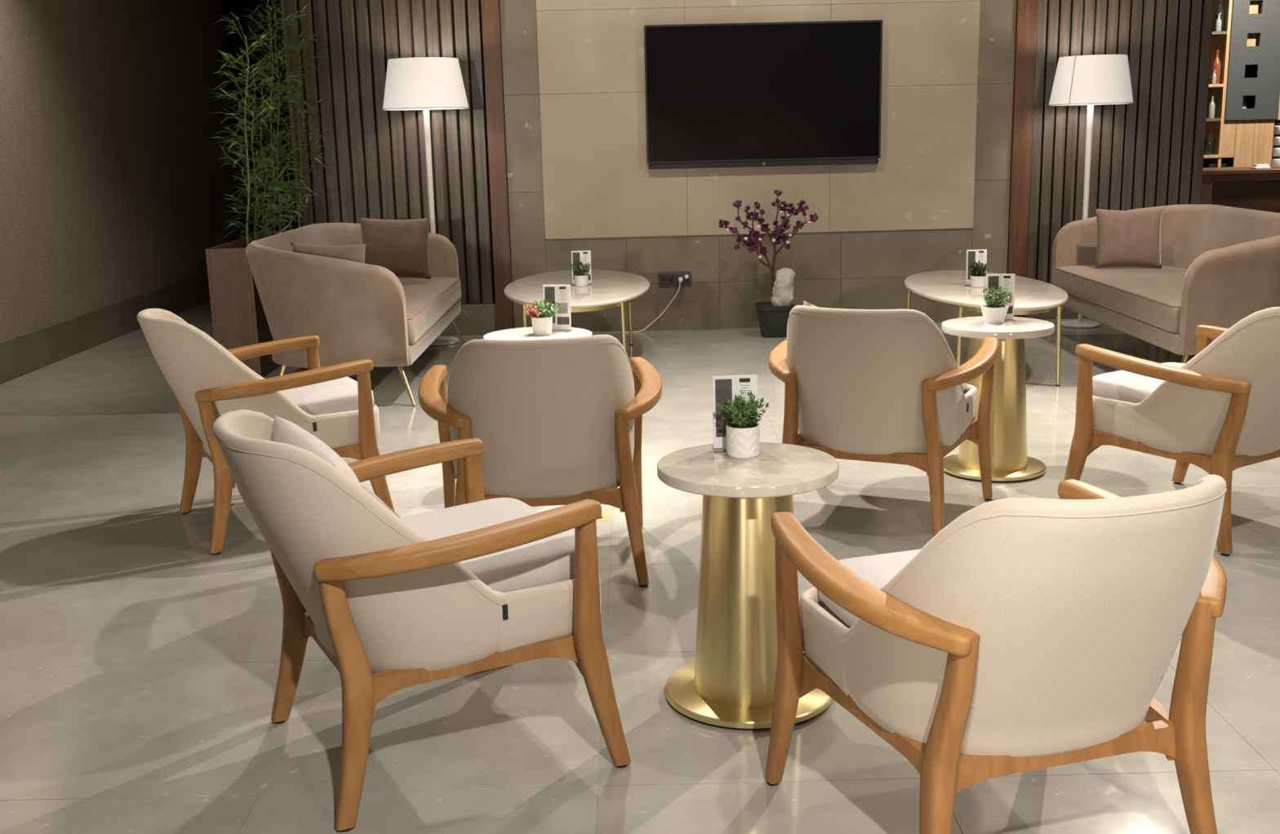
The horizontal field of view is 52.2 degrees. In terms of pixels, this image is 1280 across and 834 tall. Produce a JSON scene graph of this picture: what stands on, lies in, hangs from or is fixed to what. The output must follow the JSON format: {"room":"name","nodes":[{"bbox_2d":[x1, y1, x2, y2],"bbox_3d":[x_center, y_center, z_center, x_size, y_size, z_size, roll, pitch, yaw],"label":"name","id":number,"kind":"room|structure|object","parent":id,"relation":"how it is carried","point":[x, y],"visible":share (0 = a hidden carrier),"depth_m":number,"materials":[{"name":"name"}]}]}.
{"room":"hotel lobby lounge","nodes":[
{"label":"hotel lobby lounge","id":0,"kind":"room"},
{"bbox_2d":[0,0,242,342],"bbox_3d":[-3.672,-1.069,4.353,0.120,3.000,15.000,-1,12,0],"label":"wall","id":1,"kind":"structure","parent":0,"point":[113,186],"depth_m":8.87,"materials":[{"name":"paint"}]},
{"bbox_2d":[0,272,209,384],"bbox_3d":[-3.570,0.295,4.602,0.018,0.225,14.900,-1,12,0],"label":"baseboard","id":2,"kind":"structure","parent":1,"relation":"attached to","point":[24,353],"depth_m":8.49,"materials":[{"name":"wood"}]},
{"bbox_2d":[221,0,297,238],"bbox_3d":[1.440,-2.816,11.726,10.185,3.000,0.100,-1,12,0],"label":"wall","id":3,"kind":"structure","parent":0,"point":[233,41],"depth_m":11.62,"materials":[{"name":"black"}]},
{"bbox_2d":[0,300,1279,833],"bbox_3d":[1.611,0.298,4.729,10.376,0.080,15.092,-1,12,0],"label":"floor","id":4,"kind":"structure","parent":0,"point":[140,663],"depth_m":3.23,"materials":[{"name":"tile"}]},
{"bbox_2d":[205,230,288,377],"bbox_3d":[-2.240,-0.706,7.840,0.245,0.725,1.320,-1,12,0],"label":"planter box","id":5,"kind":"object","parent":4,"relation":"on","point":[239,319],"visible":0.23,"depth_m":7.19,"materials":[{"name":"red wood"}]},
{"bbox_2d":[209,0,328,246],"bbox_3d":[-2.201,-1.751,7.691,0.585,1.490,1.216,-1,12,0],"label":"bamboo plant","id":6,"kind":"object","parent":5,"relation":"in","point":[275,151],"visible":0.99,"depth_m":7.80,"materials":[{"name":"green plant"}]},
{"bbox_2d":[137,308,395,555],"bbox_3d":[-1.300,-0.005,4.477,0.720,0.757,0.735,-8,14,-28],"label":"armchair","id":7,"kind":"object","parent":4,"relation":"on","point":[208,380],"visible":0.84,"depth_m":4.23,"materials":[{"name":"beige fabric"}]},
{"bbox_2d":[281,377,373,415],"bbox_3d":[-1.234,-0.051,4.505,0.540,0.112,0.472,-8,14,-28],"label":"cushion","id":8,"kind":"object","parent":7,"relation":"on","point":[339,395],"depth_m":4.38,"materials":[{"name":"fabric"}]},
{"bbox_2d":[245,222,465,406],"bbox_3d":[-1.553,-0.641,7.295,0.875,0.801,2.033,-1,12,0],"label":"sofa","id":9,"kind":"object","parent":4,"relation":"on","point":[357,311],"visible":0.87,"depth_m":6.34,"materials":[{"name":"beige fabric"}]},
{"bbox_2d":[290,242,365,263],"bbox_3d":[-1.547,-0.690,6.515,0.385,0.376,0.132,-3,12,-6],"label":"throw pillow","id":10,"kind":"object","parent":9,"relation":"on","point":[356,253],"visible":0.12,"depth_m":6.45,"materials":[{"name":"beige fabric"}]},
{"bbox_2d":[359,217,431,279],"bbox_3d":[-1.465,-1.010,7.818,0.434,0.379,0.153,-3,12,-7],"label":"throw pillow","id":11,"kind":"object","parent":9,"relation":"on","point":[401,246],"visible":0.86,"depth_m":7.77,"materials":[{"name":"brown fabric"}]},
{"bbox_2d":[398,276,461,344],"bbox_3d":[-1.473,-0.609,7.302,0.715,0.143,1.844,-1,12,0],"label":"seat cushion","id":12,"kind":"object","parent":9,"relation":"on","point":[428,302],"depth_m":7.28,"materials":[{"name":"beige fabric"}]},
{"bbox_2d":[213,409,631,832],"bbox_3d":[-0.496,0.349,2.781,0.720,0.757,0.735,-8,14,-27],"label":"armchair","id":13,"kind":"object","parent":4,"relation":"on","point":[395,603],"visible":0.99,"depth_m":2.54,"materials":[{"name":"beige fabric"}]},
{"bbox_2d":[271,412,360,485],"bbox_3d":[-0.635,0.166,2.667,0.152,0.322,0.390,-10,15,-33],"label":"throw pillow","id":14,"kind":"object","parent":13,"relation":"on","point":[285,431],"visible":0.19,"depth_m":2.61,"materials":[{"name":"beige fabric"}]},
{"bbox_2d":[400,497,574,592],"bbox_3d":[-0.430,0.303,2.808,0.540,0.112,0.472,-8,14,-27],"label":"cushion","id":15,"kind":"object","parent":13,"relation":"on","point":[548,560],"depth_m":2.70,"materials":[{"name":"fabric"}]},
{"bbox_2d":[382,57,469,346],"bbox_3d":[-1.306,-1.334,8.188,0.533,1.757,0.533,-1,12,0],"label":"floor lamp","id":16,"kind":"object","parent":4,"relation":"on","point":[425,84],"visible":0.94,"depth_m":7.85,"materials":[{"name":"white fabric"}]},
{"bbox_2d":[483,327,592,340],"bbox_3d":[-0.376,-0.034,4.957,0.409,0.564,0.409,-1,12,0],"label":"pedestal table","id":17,"kind":"object","parent":4,"relation":"on","point":[522,333],"visible":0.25,"depth_m":4.89,"materials":[{"name":"stone"}]},
{"bbox_2d":[524,299,559,335],"bbox_3d":[-0.368,-0.378,4.886,0.140,0.136,0.130,-4,13,-13],"label":"potted plant","id":18,"kind":"object","parent":17,"relation":"on","point":[541,322],"visible":1,"depth_m":4.86,"materials":[{"name":"green plant"}]},
{"bbox_2d":[542,284,573,332],"bbox_3d":[-0.315,-0.412,4.945,0.105,0.175,0.060,1,13,10],"label":"menu stand","id":19,"kind":"object","parent":17,"relation":"on","point":[560,295],"visible":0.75,"depth_m":4.95,"materials":[{"name":"white paper"}]},
{"bbox_2d":[557,302,568,313],"bbox_3d":[-0.293,-0.412,4.945,0.040,0.040,0.001,1,9,10],"label":"photo","id":20,"kind":"object","parent":19,"relation":"on","point":[563,307],"depth_m":4.94},
{"bbox_2d":[417,334,662,586],"bbox_3d":[-0.292,0.086,3.952,0.735,0.757,0.720,-3,12,-5],"label":"armchair","id":21,"kind":"object","parent":4,"relation":"on","point":[557,421],"visible":0.9,"depth_m":3.70,"materials":[{"name":"beige fabric"}]},
{"bbox_2d":[503,269,649,351],"bbox_3d":[-0.356,-0.554,7.617,0.840,0.435,1.720,-1,12,0],"label":"coffee table","id":22,"kind":"object","parent":4,"relation":"on","point":[609,289],"visible":0.76,"depth_m":7.34,"materials":[{"name":"stone"}]},
{"bbox_2d":[570,259,591,286],"bbox_3d":[-0.342,-0.828,7.485,0.119,0.156,0.132,-5,13,-16],"label":"potted plant","id":23,"kind":"object","parent":22,"relation":"on","point":[581,279],"visible":1,"depth_m":7.46,"materials":[{"name":"green plant"}]},
{"bbox_2d":[571,250,591,285],"bbox_3d":[-0.338,-0.863,7.549,0.112,0.195,0.060,-2,12,-1],"label":"menu stand","id":24,"kind":"object","parent":22,"relation":"on","point":[584,256],"visible":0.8,"depth_m":7.55,"materials":[{"name":"white paper"}]},
{"bbox_2d":[595,513,612,522],"bbox_3d":[-0.147,0.347,4.509,0.100,0.001,0.100,-1,12,0],"label":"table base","id":25,"kind":"object","parent":4,"relation":"on","point":[604,517],"visible":0.37,"depth_m":4.50,"materials":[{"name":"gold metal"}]},
{"bbox_2d":[657,442,839,730],"bbox_3d":[0.249,0.378,3.013,0.409,0.564,0.409,-1,12,0],"label":"pedestal table","id":26,"kind":"object","parent":4,"relation":"on","point":[730,683],"visible":0.87,"depth_m":2.92,"materials":[{"name":"gold stone"}]},
{"bbox_2d":[712,374,757,453],"bbox_3d":[0.223,-0.009,3.056,0.105,0.175,0.060,-2,12,-2],"label":"menu stand","id":27,"kind":"object","parent":26,"relation":"on","point":[724,387],"visible":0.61,"depth_m":3.05,"materials":[{"name":"white plastic"}]},
{"bbox_2d":[715,391,769,458],"bbox_3d":[0.236,0.013,3.003,0.114,0.154,0.113,-10,15,-35],"label":"potted plant","id":28,"kind":"object","parent":26,"relation":"on","point":[742,435],"visible":1,"depth_m":2.98,"materials":[{"name":"green plant"}]},
{"bbox_2d":[718,189,818,337],"bbox_3d":[0.808,-0.968,8.228,0.629,0.926,0.241,-1,12,0],"label":"blossom tree","id":29,"kind":"object","parent":4,"relation":"on","point":[773,315],"visible":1,"depth_m":8.20,"materials":[{"name":"purple plant"}]},
{"bbox_2d":[768,305,998,537],"bbox_3d":[0.788,-0.030,4.361,0.735,0.757,0.720,4,14,25],"label":"armchair","id":30,"kind":"object","parent":4,"relation":"on","point":[888,386],"visible":0.94,"depth_m":4.11,"materials":[{"name":"beige fabric"}]},
{"bbox_2d":[803,300,816,306],"bbox_3d":[0.652,-0.184,4.173,0.415,0.387,0.136,5,14,26],"label":"throw pillow","id":31,"kind":"object","parent":30,"relation":"on","point":[805,303],"visible":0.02,"depth_m":4.13,"materials":[{"name":"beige fabric"}]},
{"bbox_2d":[802,382,964,425],"bbox_3d":[0.820,-0.082,4.419,0.472,0.112,0.540,4,14,25],"label":"cushion","id":32,"kind":"object","parent":30,"relation":"on","point":[811,416],"depth_m":4.13,"materials":[{"name":"fabric"}]},
{"bbox_2d":[903,270,1068,386],"bbox_3d":[1.873,-0.509,7.188,0.780,0.425,1.660,-1,12,0],"label":"coffee table","id":33,"kind":"object","parent":4,"relation":"on","point":[948,288],"visible":0.75,"depth_m":6.83,"materials":[{"name":"stone"}]},
{"bbox_2d":[964,248,986,286],"bbox_3d":[1.846,-0.820,7.161,0.112,0.195,0.060,-2,12,-2],"label":"menu stand","id":34,"kind":"object","parent":33,"relation":"on","point":[972,255],"visible":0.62,"depth_m":7.16,"materials":[{"name":"white paper"}]},
{"bbox_2d":[968,260,989,288],"bbox_3d":[1.833,-0.779,7.084,0.108,0.148,0.114,-5,13,-17],"label":"potted plant","id":35,"kind":"object","parent":33,"relation":"on","point":[979,280],"visible":1,"depth_m":7.07,"materials":[{"name":"green plant"}]},
{"bbox_2d":[764,475,1226,833],"bbox_3d":[0.661,0.417,2.344,0.735,0.757,0.720,-5,13,-16],"label":"armchair","id":36,"kind":"object","parent":4,"relation":"on","point":[1026,634],"visible":1,"depth_m":2.11,"materials":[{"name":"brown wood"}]},
{"bbox_2d":[819,549,1167,708],"bbox_3d":[0.638,0.365,2.406,0.472,0.112,0.540,-5,13,-16],"label":"cushion","id":37,"kind":"object","parent":36,"relation":"on","point":[929,690],"depth_m":2.18,"materials":[{"name":"fabric"}]},
{"bbox_2d":[941,316,1054,482],"bbox_3d":[1.343,-0.073,4.945,0.409,0.564,0.409,-1,12,0],"label":"pedestal table","id":38,"kind":"object","parent":4,"relation":"on","point":[1011,462],"visible":0.86,"depth_m":4.85,"materials":[{"name":"metal"}]},
{"bbox_2d":[980,285,1012,324],"bbox_3d":[1.337,-0.424,4.902,0.115,0.139,0.142,0,12,6],"label":"potted plant","id":39,"kind":"object","parent":38,"relation":"on","point":[993,313],"visible":1,"depth_m":4.88,"materials":[{"name":"green plant"}]},
{"bbox_2d":[986,274,1015,321],"bbox_3d":[1.364,-0.453,4.945,0.105,0.175,0.060,0,12,4],"label":"menu stand","id":40,"kind":"object","parent":38,"relation":"on","point":[1005,281],"visible":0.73,"depth_m":4.94,"materials":[{"name":"white paper"}]},
{"bbox_2d":[1000,292,1011,302],"bbox_3d":[1.387,-0.453,4.947,0.040,0.040,0.001,0,9,5],"label":"photo","id":41,"kind":"object","parent":40,"relation":"on","point":[1010,301],"depth_m":4.95},
{"bbox_2d":[1048,53,1133,328],"bbox_3d":[2.822,-1.412,8.264,0.507,1.682,0.507,-1,12,0],"label":"floor lamp","id":42,"kind":"object","parent":4,"relation":"on","point":[1089,80],"visible":1,"depth_m":7.95,"materials":[{"name":"white fabric"}]},
{"bbox_2d":[1051,204,1279,364],"bbox_3d":[2.961,-0.705,7.090,0.875,0.801,2.033,-1,12,0],"label":"sofa","id":43,"kind":"object","parent":4,"relation":"on","point":[1220,264],"visible":0.88,"depth_m":6.88,"materials":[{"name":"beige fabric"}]},
{"bbox_2d":[1053,265,1187,333],"bbox_3d":[2.882,-0.670,7.097,0.715,0.143,1.844,-1,12,0],"label":"seat cushion","id":44,"kind":"object","parent":43,"relation":"on","point":[1149,299],"depth_m":7.04,"materials":[{"name":"beige fabric"}]},
{"bbox_2d":[1094,208,1163,268],"bbox_3d":[2.875,-1.050,7.689,0.393,0.354,0.154,0,12,6],"label":"throw pillow","id":45,"kind":"object","parent":43,"relation":"on","point":[1125,238],"visible":1,"depth_m":7.64,"materials":[{"name":"beige fabric"}]},
{"bbox_2d":[1058,306,1279,555],"bbox_3d":[1.870,-0.027,4.230,0.735,0.757,0.720,-9,15,-32],"label":"armchair","id":46,"kind":"object","parent":4,"relation":"on","point":[1217,412],"visible":0.95,"depth_m":4.03,"materials":[{"name":"beige fabric"}]},
{"bbox_2d":[1092,362,1184,403],"bbox_3d":[1.828,-0.077,4.284,0.472,0.112,0.540,-9,15,-32],"label":"cushion","id":47,"kind":"object","parent":46,"relation":"on","point":[1120,385],"depth_m":4.28,"materials":[{"name":"fabric"}]},
{"bbox_2d":[1200,165,1279,213],"bbox_3d":[5.043,-1.364,9.554,2.190,0.928,0.565,-1,12,0],"label":"bar counter","id":48,"kind":"object","parent":4,"relation":"on","point":[1241,187],"depth_m":9.24,"materials":[{"name":"brown wood"}]},
{"bbox_2d":[1202,165,1279,174],"bbox_3d":[5.033,-1.803,9.457,2.190,0.028,0.565,-1,12,0],"label":"countertop","id":49,"kind":"structure","parent":48,"relation":"on","point":[1238,170],"depth_m":9.18,"materials":[{"name":"brown wood"}]},
{"bbox_2d":[1250,164,1271,168],"bbox_3d":[4.445,-1.796,9.356,0.110,0.030,0.080,-1,12,0],"label":"paper tray","id":50,"kind":"object","parent":48,"relation":"on","point":[1255,166],"visible":1,"depth_m":9.32,"materials":[{"name":"white paper"}]},
{"bbox_2d":[1250,166,1271,168],"bbox_3d":[4.445,-1.787,9.358,0.110,0.012,0.080,-1,12,0],"label":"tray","id":51,"kind":"object","parent":50,"relation":"on","point":[1254,167],"depth_m":9.32,"materials":[{"name":"white"}]},
{"bbox_2d":[1271,123,1279,167],"bbox_3d":[4.583,-1.952,9.384,0.076,0.310,0.076,-1,12,0],"label":"rack","id":52,"kind":"object","parent":48,"relation":"on","point":[1275,161],"visible":0.99,"depth_m":9.37,"materials":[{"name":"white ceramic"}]},
{"bbox_2d":[1271,156,1279,167],"bbox_3d":[4.585,-1.838,9.409,0.076,0.076,0.076,-1,12,0],"label":"jar","id":53,"kind":"object","parent":52,"relation":"on","point":[1275,161],"depth_m":9.38,"materials":[{"name":"white ceramic"}]},
{"bbox_2d":[1271,145,1279,156],"bbox_3d":[4.583,-1.914,9.392,0.076,0.076,0.076,-1,12,0],"label":"jar","id":54,"kind":"object","parent":52,"relation":"on","point":[1276,148],"depth_m":9.37,"materials":[{"name":"white ceramic"}]},
{"bbox_2d":[1272,133,1279,145],"bbox_3d":[4.582,-1.990,9.375,0.076,0.076,0.076,-1,12,0],"label":"jar","id":55,"kind":"object","parent":52,"relation":"on","point":[1276,139],"depth_m":9.35,"materials":[{"name":"white ceramic"}]},
{"bbox_2d":[1273,123,1279,133],"bbox_3d":[4.580,-2.067,9.358,0.076,0.076,0.076,-1,12,0],"label":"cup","id":56,"kind":"object","parent":52,"relation":"on","point":[1277,127],"depth_m":9.34,"materials":[{"name":"white ceramic"}]},
{"bbox_2d":[1203,0,1279,167],"bbox_3d":[4.939,-2.577,10.491,2.000,2.900,0.372,-1,12,0],"label":"bar shelf","id":57,"kind":"object","parent":4,"relation":"on","point":[1248,44],"visible":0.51,"depth_m":10.31,"materials":[{"name":"brown wood"}]},
{"bbox_2d":[1204,128,1213,155],"bbox_3d":[4.563,-2.206,10.475,0.056,0.200,0.056,-1,12,0],"label":"bottle","id":58,"kind":"object","parent":57,"relation":"on","point":[1209,140],"visible":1,"depth_m":10.46,"materials":[{"name":"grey glass"}]},
{"bbox_2d":[1208,96,1215,118],"bbox_3d":[4.537,-2.459,10.367,0.048,0.170,0.048,-1,12,0],"label":"bottle","id":59,"kind":"object","parent":57,"relation":"on","point":[1211,105],"visible":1,"depth_m":10.35,"materials":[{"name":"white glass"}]},
{"bbox_2d":[1211,69,1216,84],"bbox_3d":[4.526,-2.684,10.303,0.032,0.110,0.032,-1,12,0],"label":"bottle","id":60,"kind":"object","parent":57,"relation":"on","point":[1214,75],"visible":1,"depth_m":10.29,"materials":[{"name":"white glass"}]},
{"bbox_2d":[1203,163,1226,167],"bbox_3d":[4.622,-2.033,10.544,0.140,0.030,0.180,-1,12,0],"label":"book","id":61,"kind":"object","parent":57,"relation":"on","point":[1205,165],"visible":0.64,"depth_m":10.46,"materials":[{"name":"black paper"}]},
{"bbox_2d":[1210,49,1221,84],"bbox_3d":[4.556,-2.767,10.331,0.068,0.260,0.068,-1,12,0],"label":"bottle","id":62,"kind":"object","parent":57,"relation":"on","point":[1216,64],"visible":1,"depth_m":10.31,"materials":[{"name":"orange glass"}]},
{"bbox_2d":[1214,13,1222,31],"bbox_3d":[4.525,-3.085,10.220,0.044,0.130,0.044,-1,12,0],"label":"bottle","id":63,"kind":"object","parent":57,"relation":"on","point":[1218,23],"visible":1,"depth_m":10.21,"materials":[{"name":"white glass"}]},
{"bbox_2d":[1213,0,1224,31],"bbox_3d":[4.545,-3.150,10.257,0.072,0.240,0.072,-1,12,0],"label":"bottle","id":64,"kind":"object","parent":57,"relation":"on","point":[1219,11],"visible":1,"depth_m":10.23,"materials":[{"name":"clear glass"}]},
{"bbox_2d":[1242,95,1246,108],"bbox_3d":[4.816,-2.486,10.455,0.072,0.180,0.072,-1,12,0],"label":"bottle","id":65,"kind":"object","parent":57,"relation":"on","point":[1244,104],"visible":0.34,"depth_m":10.42,"materials":[{"name":"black glass"}]},
{"bbox_2d":[280,0,1088,336],"bbox_3d":[0.714,-2.089,8.506,5.935,3.000,0.292,-2,12,-1],"label":"wall","id":66,"kind":"structure","parent":0,"point":[580,177],"depth_m":8.48,"materials":[{"name":"brown tile"}]},
{"bbox_2d":[284,0,514,331],"bbox_3d":[-1.545,-1.999,8.345,1.348,3.000,0.082,-2,12,-1],"label":"wall panel","id":67,"kind":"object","parent":66,"relation":"attached to","point":[375,160],"depth_m":8.37,"materials":[{"name":"black wood"}]},
{"bbox_2d":[592,276,683,333],"bbox_3d":[-0.011,-0.732,8.579,0.605,0.351,0.065,-3,12,-5],"label":"power cord","id":68,"kind":"object","parent":66,"relation":"attached to","point":[680,279],"visible":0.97,"depth_m":8.59,"materials":[{"name":"white plastic"}]},
{"bbox_2d":[658,271,691,286],"bbox_3d":[0.231,-0.911,8.607,0.211,0.098,0.014,-2,12,-1],"label":"outlet plate","id":69,"kind":"object","parent":66,"relation":"attached to","point":[665,278],"visible":1,"depth_m":8.60,"materials":[{"name":"grey plastic"}]},
{"bbox_2d":[660,273,666,284],"bbox_3d":[0.155,-0.907,8.601,0.044,0.072,0.004,-2,12,-1],"label":"socket","id":70,"kind":"object","parent":69,"relation":"attached to","point":[663,276],"depth_m":8.60,"materials":[{"name":"black plastic"}]},
{"bbox_2d":[667,273,675,284],"bbox_3d":[0.206,-0.908,8.602,0.044,0.072,0.004,-2,12,-1],"label":"socket","id":71,"kind":"object","parent":69,"relation":"attached to","point":[671,277],"depth_m":8.60,"materials":[{"name":"black plastic"}]},
{"bbox_2d":[675,273,682,284],"bbox_3d":[0.257,-0.910,8.604,0.044,0.072,0.004,-2,12,-1],"label":"socket","id":72,"kind":"object","parent":69,"relation":"attached to","point":[677,275],"depth_m":8.60,"materials":[{"name":"black"}]},
{"bbox_2d":[683,273,689,284],"bbox_3d":[0.307,-0.911,8.605,0.044,0.072,0.004,-2,12,-1],"label":"socket","id":73,"kind":"object","parent":69,"relation":"attached to","point":[685,281],"depth_m":8.60,"materials":[{"name":"black plastic"}]},
{"bbox_2d":[644,19,882,168],"bbox_3d":[0.786,-2.052,8.332,1.503,0.889,0.066,-2,12,-1],"label":"television","id":74,"kind":"object","parent":66,"relation":"attached to","point":[797,93],"visible":1,"depth_m":8.30,"materials":[{"name":"black plastic"}]},
{"bbox_2d":[1006,0,1214,317],"bbox_3d":[3.044,-2.132,8.443,1.278,3.000,0.082,-2,12,-1],"label":"wall panel","id":75,"kind":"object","parent":66,"relation":"attached to","point":[1148,152],"depth_m":8.47,"materials":[{"name":"black wood"}]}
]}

